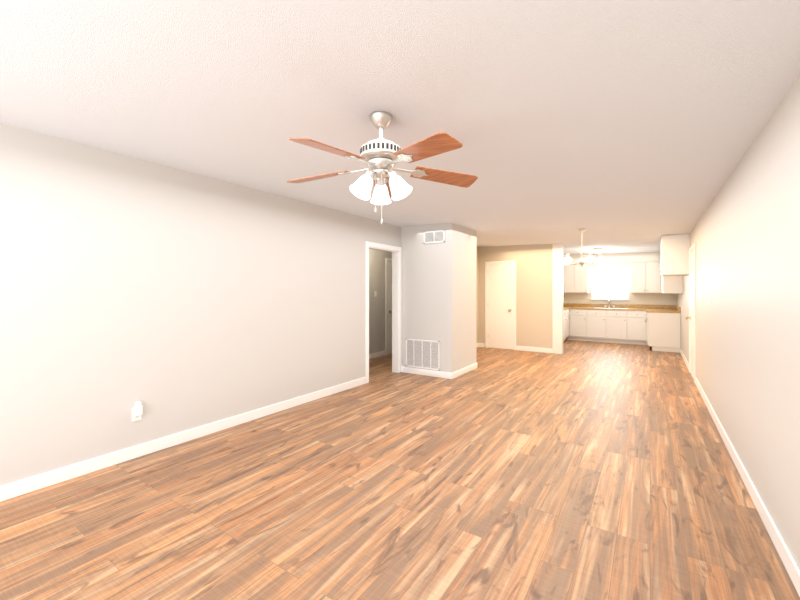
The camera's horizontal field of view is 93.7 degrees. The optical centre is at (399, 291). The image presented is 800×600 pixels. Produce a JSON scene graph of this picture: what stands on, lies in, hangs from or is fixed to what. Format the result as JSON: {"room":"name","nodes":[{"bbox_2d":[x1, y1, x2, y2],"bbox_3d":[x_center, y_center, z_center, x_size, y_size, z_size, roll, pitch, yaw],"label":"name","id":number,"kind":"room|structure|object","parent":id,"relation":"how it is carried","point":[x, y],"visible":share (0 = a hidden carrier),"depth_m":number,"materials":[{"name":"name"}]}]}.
{"room":"empty living room","nodes":[
{"label":"empty living room","id":0,"kind":"room"},
{"bbox_2d":[0,123,478,485],"bbox_3d":[-0.068,0.090,6.368,0.120,2.560,13.720,0,0,34],"label":"wall","id":1,"kind":"structure","parent":0,"point":[173,300],"depth_m":3.18,"materials":[{"name":"grey paint"}]},
{"bbox_2d":[132,401,142,421],"bbox_3d":[-2.156,0.984,3.084,0.050,0.166,0.070,0,0,34],"label":"electrical outlet","id":2,"kind":"object","parent":1,"relation":"attached to","point":[137,411],"visible":0.98,"depth_m":3.07,"materials":[{"name":"white plastic"}]},
{"bbox_2d":[0,377,365,501],"bbox_3d":[-2.166,1.320,3.101,0.014,0.100,5.955,0,0,34],"label":"baseboard","id":3,"kind":"structure","parent":1,"relation":"attached to","point":[27,485],"depth_m":3.16,"materials":[{"name":"white"}]},
{"bbox_2d":[365,241,401,382],"bbox_3d":[-0.301,0.310,6.019,0.156,2.120,0.960,0,0,34],"label":"trim","id":4,"kind":"structure","parent":1,"relation":"attached to","point":[397,310],"depth_m":6.32,"materials":[{"name":"white wood"}]},
{"bbox_2d":[369,249,391,353],"bbox_3d":[-0.562,0.090,7.827,0.120,2.560,5.600,0,0,34],"label":"wall","id":5,"kind":"structure","parent":0,"point":[377,303],"depth_m":7.85,"materials":[{"name":"grey paint"}]},
{"bbox_2d":[369,351,385,358],"bbox_3d":[-1.152,1.320,6.821,0.014,0.100,3.030,0,0,34],"label":"baseboard","id":6,"kind":"structure","parent":5,"relation":"attached to","point":[382,353],"depth_m":7.83,"materials":[{"name":"white wood"}]},
{"bbox_2d":[385,258,391,354],"bbox_3d":[-0.035,0.323,8.438,0.078,2.095,0.890,0,0,34],"label":"door","id":7,"kind":"structure","parent":5,"relation":"attached to","point":[388,306],"depth_m":8.17,"materials":[{"name":"white wood"}]},
{"bbox_2d":[0,340,799,599],"bbox_3d":[1.138,1.400,5.491,5.800,0.060,14.000,0,0,34],"label":"floor","id":8,"kind":"structure","parent":0,"point":[583,470],"depth_m":2.41,"materials":[{"name":"brown wood"}]},
{"bbox_2d":[448,363,476,378],"bbox_3d":[1.092,1.320,6.279,0.018,0.100,1.028,0,0,34],"label":"baseboard","id":9,"kind":"structure","parent":8,"relation":"on","point":[462,371],"depth_m":6.15,"materials":[{"name":"white"}]},
{"bbox_2d":[563,310,566,341],"bbox_3d":[4.062,0.930,10.038,0.616,0.880,0.500,0,0,34],"label":"base cabinet","id":10,"kind":"object","parent":8,"relation":"on","point":[566,318],"depth_m":10.03,"materials":[{"name":"white wood"}]},
{"bbox_2d":[563,304,569,309],"bbox_3d":[3.904,0.421,9.795,0.623,0.140,2.070,0,0,34],"label":"countertop","id":11,"kind":"structure","parent":10,"relation":"on","point":[565,306],"depth_m":11.06,"materials":[{"name":"laminate"}]},
{"bbox_2d":[566,309,569,339],"bbox_3d":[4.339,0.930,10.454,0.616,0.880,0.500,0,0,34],"label":"base cabinet","id":12,"kind":"object","parent":8,"relation":"on","point":[568,318],"depth_m":10.40,"materials":[{"name":"white wood"}]},
{"bbox_2d":[570,309,585,340],"bbox_3d":[5.100,0.930,10.651,0.438,0.880,0.616,0,0,34],"label":"base cabinet","id":13,"kind":"object","parent":8,"relation":"on","point":[577,317],"depth_m":10.40,"materials":[{"name":"white wood"}]},
{"bbox_2d":[586,309,605,341],"bbox_3d":[5.479,0.930,10.397,0.475,0.880,0.616,0,0,34],"label":"base cabinet","id":14,"kind":"object","parent":8,"relation":"on","point":[595,319],"depth_m":10.15,"materials":[{"name":"white wood"}]},
{"bbox_2d":[606,310,625,343],"bbox_3d":[5.874,0.930,10.134,0.475,0.880,0.616,0,0,34],"label":"base cabinet","id":15,"kind":"object","parent":8,"relation":"on","point":[621,326],"depth_m":9.89,"materials":[{"name":"white wood"}]},
{"bbox_2d":[626,310,645,344],"bbox_3d":[6.254,0.930,9.881,0.438,0.880,0.616,0,0,34],"label":"base cabinet","id":16,"kind":"object","parent":8,"relation":"on","point":[635,320],"depth_m":9.64,"materials":[{"name":"white wood"}]},
{"bbox_2d":[563,298,645,310],"bbox_3d":[5.674,0.340,10.248,3.066,0.301,0.648,0,0,34],"label":"countertop","id":17,"kind":"structure","parent":16,"relation":"on","point":[635,307],"depth_m":10.33,"materials":[{"name":"laminate"}]},
{"bbox_2d":[646,305,680,312],"bbox_3d":[6.252,0.421,8.932,0.643,0.140,0.900,0,0,34],"label":"countertop","id":18,"kind":"structure","parent":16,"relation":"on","point":[657,308],"depth_m":9.38,"materials":[{"name":"laminate"}]},
{"bbox_2d":[646,313,647,344],"bbox_3d":[6.698,0.930,9.585,0.628,0.880,0.616,0,0,34],"label":"base cabinet","id":19,"kind":"object","parent":8,"relation":"on","point":[646,313],"depth_m":9.51,"materials":[{"name":"white wood"}]},
{"bbox_2d":[645,313,680,352],"bbox_3d":[6.163,0.930,8.816,0.660,0.880,0.608,0,0,34],"label":"dishwasher","id":20,"kind":"object","parent":8,"relation":"on","point":[664,332],"visible":0.94,"depth_m":8.54,"materials":[{"name":"white metal"}]},
{"bbox_2d":[0,0,799,254],"bbox_3d":[1.138,-1.093,5.491,5.800,0.208,14.000,0,0,34],"label":"ceiling","id":21,"kind":"structure","parent":0,"point":[622,126],"depth_m":1.98,"materials":[{"name":"white paint"}]},
{"bbox_2d":[286,111,477,224],"bbox_3d":[-0.139,-0.717,2.203,1.208,0.654,1.165,0,0,34],"label":"ceiling fan","id":22,"kind":"object","parent":21,"relation":"hanging from","point":[380,156],"visible":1,"depth_m":2.17,"materials":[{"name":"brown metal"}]},
{"bbox_2d":[562,229,604,266],"bbox_3d":[3.029,-0.719,6.228,0.664,0.630,0.646,0,0,34],"label":"chandelier","id":23,"kind":"object","parent":21,"relation":"hanging from","point":[586,260],"visible":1,"depth_m":6.12,"materials":[{"name":"silver metal"}]},
{"bbox_2d":[591,248,604,253],"bbox_3d":[4.786,-0.975,9.069,0.290,0.124,0.290,0,0,34],"label":"kitchen ceiling light","id":24,"kind":"object","parent":21,"relation":"attached to","point":[597,250],"visible":0.98,"depth_m":8.98,"materials":[{"name":"white glass"}]},
{"bbox_2d":[563,252,660,264],"bbox_3d":[5.760,-0.980,10.377,3.066,0.420,0.338,0,0,34],"label":"soffit","id":25,"kind":"object","parent":21,"relation":"attached to","point":[631,257],"depth_m":10.02,"materials":[{"name":"white paint"}]},
{"bbox_2d":[401,223,475,372],"bbox_3d":[0.693,0.090,6.545,0.950,2.560,1.000,0,0,34],"label":"column","id":26,"kind":"structure","parent":0,"point":[438,291],"depth_m":6.14,"materials":[{"name":"grey paint"}]},
{"bbox_2d":[406,338,439,370],"bbox_3d":[0.367,1.025,6.155,0.640,0.470,0.012,0,0,34],"label":"air vent grille","id":27,"kind":"object","parent":26,"relation":"attached to","point":[424,354],"visible":1,"depth_m":6.14,"materials":[{"name":"white metal"}]},
{"bbox_2d":[402,366,447,378],"bbox_3d":[0.409,1.320,6.128,0.940,0.100,0.018,0,0,34],"label":"baseboard","id":28,"kind":"structure","parent":26,"relation":"attached to","point":[419,371],"depth_m":6.11,"materials":[{"name":"white wood"}]},
{"bbox_2d":[424,229,444,243],"bbox_3d":[0.550,-0.880,6.033,0.380,0.200,0.012,0,0,34],"label":"air vent register","id":29,"kind":"object","parent":26,"relation":"attached to","point":[436,236],"visible":1,"depth_m":6.02,"materials":[{"name":"white metal"}]},
{"bbox_2d":[479,244,551,349],"bbox_3d":[2.699,0.090,8.850,1.730,2.560,0.120,0,0,34],"label":"wall","id":30,"kind":"structure","parent":0,"point":[533,295],"depth_m":8.60,"materials":[{"name":"beige paint"}]},
{"bbox_2d":[485,260,515,349],"bbox_3d":[2.382,0.323,8.942,0.750,2.095,0.078,0,0,34],"label":"door","id":31,"kind":"structure","parent":30,"relation":"attached to","point":[500,304],"depth_m":8.96,"materials":[{"name":"white wood"}]},
{"bbox_2d":[516,346,551,352],"bbox_3d":[3.048,1.320,8.536,0.800,0.100,0.014,0,0,34],"label":"baseboard","id":32,"kind":"structure","parent":30,"relation":"attached to","point":[545,350],"depth_m":8.52,"materials":[{"name":"white wood"}]},
{"bbox_2d":[552,243,562,353],"bbox_3d":[3.502,0.090,8.314,0.200,2.560,0.150,0,0,34],"label":"trim","id":33,"kind":"structure","parent":30,"relation":"attached to","point":[557,300],"depth_m":8.25,"materials":[{"name":"white wood"}]},
{"bbox_2d":[563,266,676,304],"bbox_3d":[5.460,0.090,10.854,4.100,2.560,0.120,0,0,34],"label":"wall","id":34,"kind":"structure","parent":0,"point":[648,298],"depth_m":10.22,"materials":[{"name":"white paint"}]},
{"bbox_2d":[563,264,588,292],"bbox_3d":[4.914,-0.365,10.929,1.045,0.810,0.358,0,0,34],"label":"upper cabinet","id":35,"kind":"object","parent":34,"relation":"attached to","point":[576,278],"visible":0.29,"depth_m":10.68,"materials":[{"name":"white wood"}]},
{"bbox_2d":[590,266,629,300],"bbox_3d":[5.862,-0.230,10.484,0.974,0.950,0.049,0,0,34],"label":"kitchen window","id":36,"kind":"structure","parent":34,"relation":"in","point":[610,282],"depth_m":10.49,"materials":[{"name":"white glass"}]},
{"bbox_2d":[631,261,660,292],"bbox_3d":[6.619,-0.365,9.792,0.988,0.810,0.358,0,0,34],"label":"upper cabinet","id":37,"kind":"object","parent":34,"relation":"attached to","point":[645,277],"visible":0.69,"depth_m":9.75,"materials":[{"name":"white wood"}]},
{"bbox_2d":[677,75,799,568],"bbox_3d":[3.409,0.090,3.977,0.120,2.560,13.840,0,0,34],"label":"wall","id":38,"kind":"structure","parent":0,"point":[745,235],"depth_m":2.35,"materials":[{"name":"grey paint"}]},
{"bbox_2d":[660,276,682,292],"bbox_3d":[6.031,-0.365,8.322,0.336,0.810,0.900,0,0,34],"label":"upper cabinet","id":39,"kind":"object","parent":38,"relation":"attached to","point":[671,284],"visible":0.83,"depth_m":7.94,"materials":[{"name":"white wood"}]},
{"bbox_2d":[660,234,689,275],"bbox_3d":[5.070,-0.646,6.956,0.418,0.693,0.900,0,0,34],"label":"upper cabinet","id":40,"kind":"object","parent":38,"relation":"attached to","point":[674,255],"visible":1,"depth_m":6.58,"materials":[{"name":"white wood"}]},
{"bbox_2d":[680,348,688,369],"bbox_3d":[5.603,1.320,7.387,0.014,0.100,2.370,0,0,34],"label":"baseboard","id":41,"kind":"structure","parent":38,"relation":"attached to","point":[683,356],"depth_m":7.28,"materials":[{"name":"white wood"}]},
{"bbox_2d":[685,243,695,382],"bbox_3d":[4.645,0.323,6.007,0.078,2.095,0.940,0,0,34],"label":"door","id":42,"kind":"structure","parent":38,"relation":"attached to","point":[692,310],"depth_m":5.97,"materials":[{"name":"white wood"}]},
{"bbox_2d":[695,377,799,596],"bbox_3d":[1.989,1.320,1.967,0.014,0.100,8.680,0,0,34],"label":"baseboard","id":43,"kind":"structure","parent":38,"relation":"attached to","point":[793,570],"depth_m":2.27,"materials":[{"name":"white wood"}]}
]}

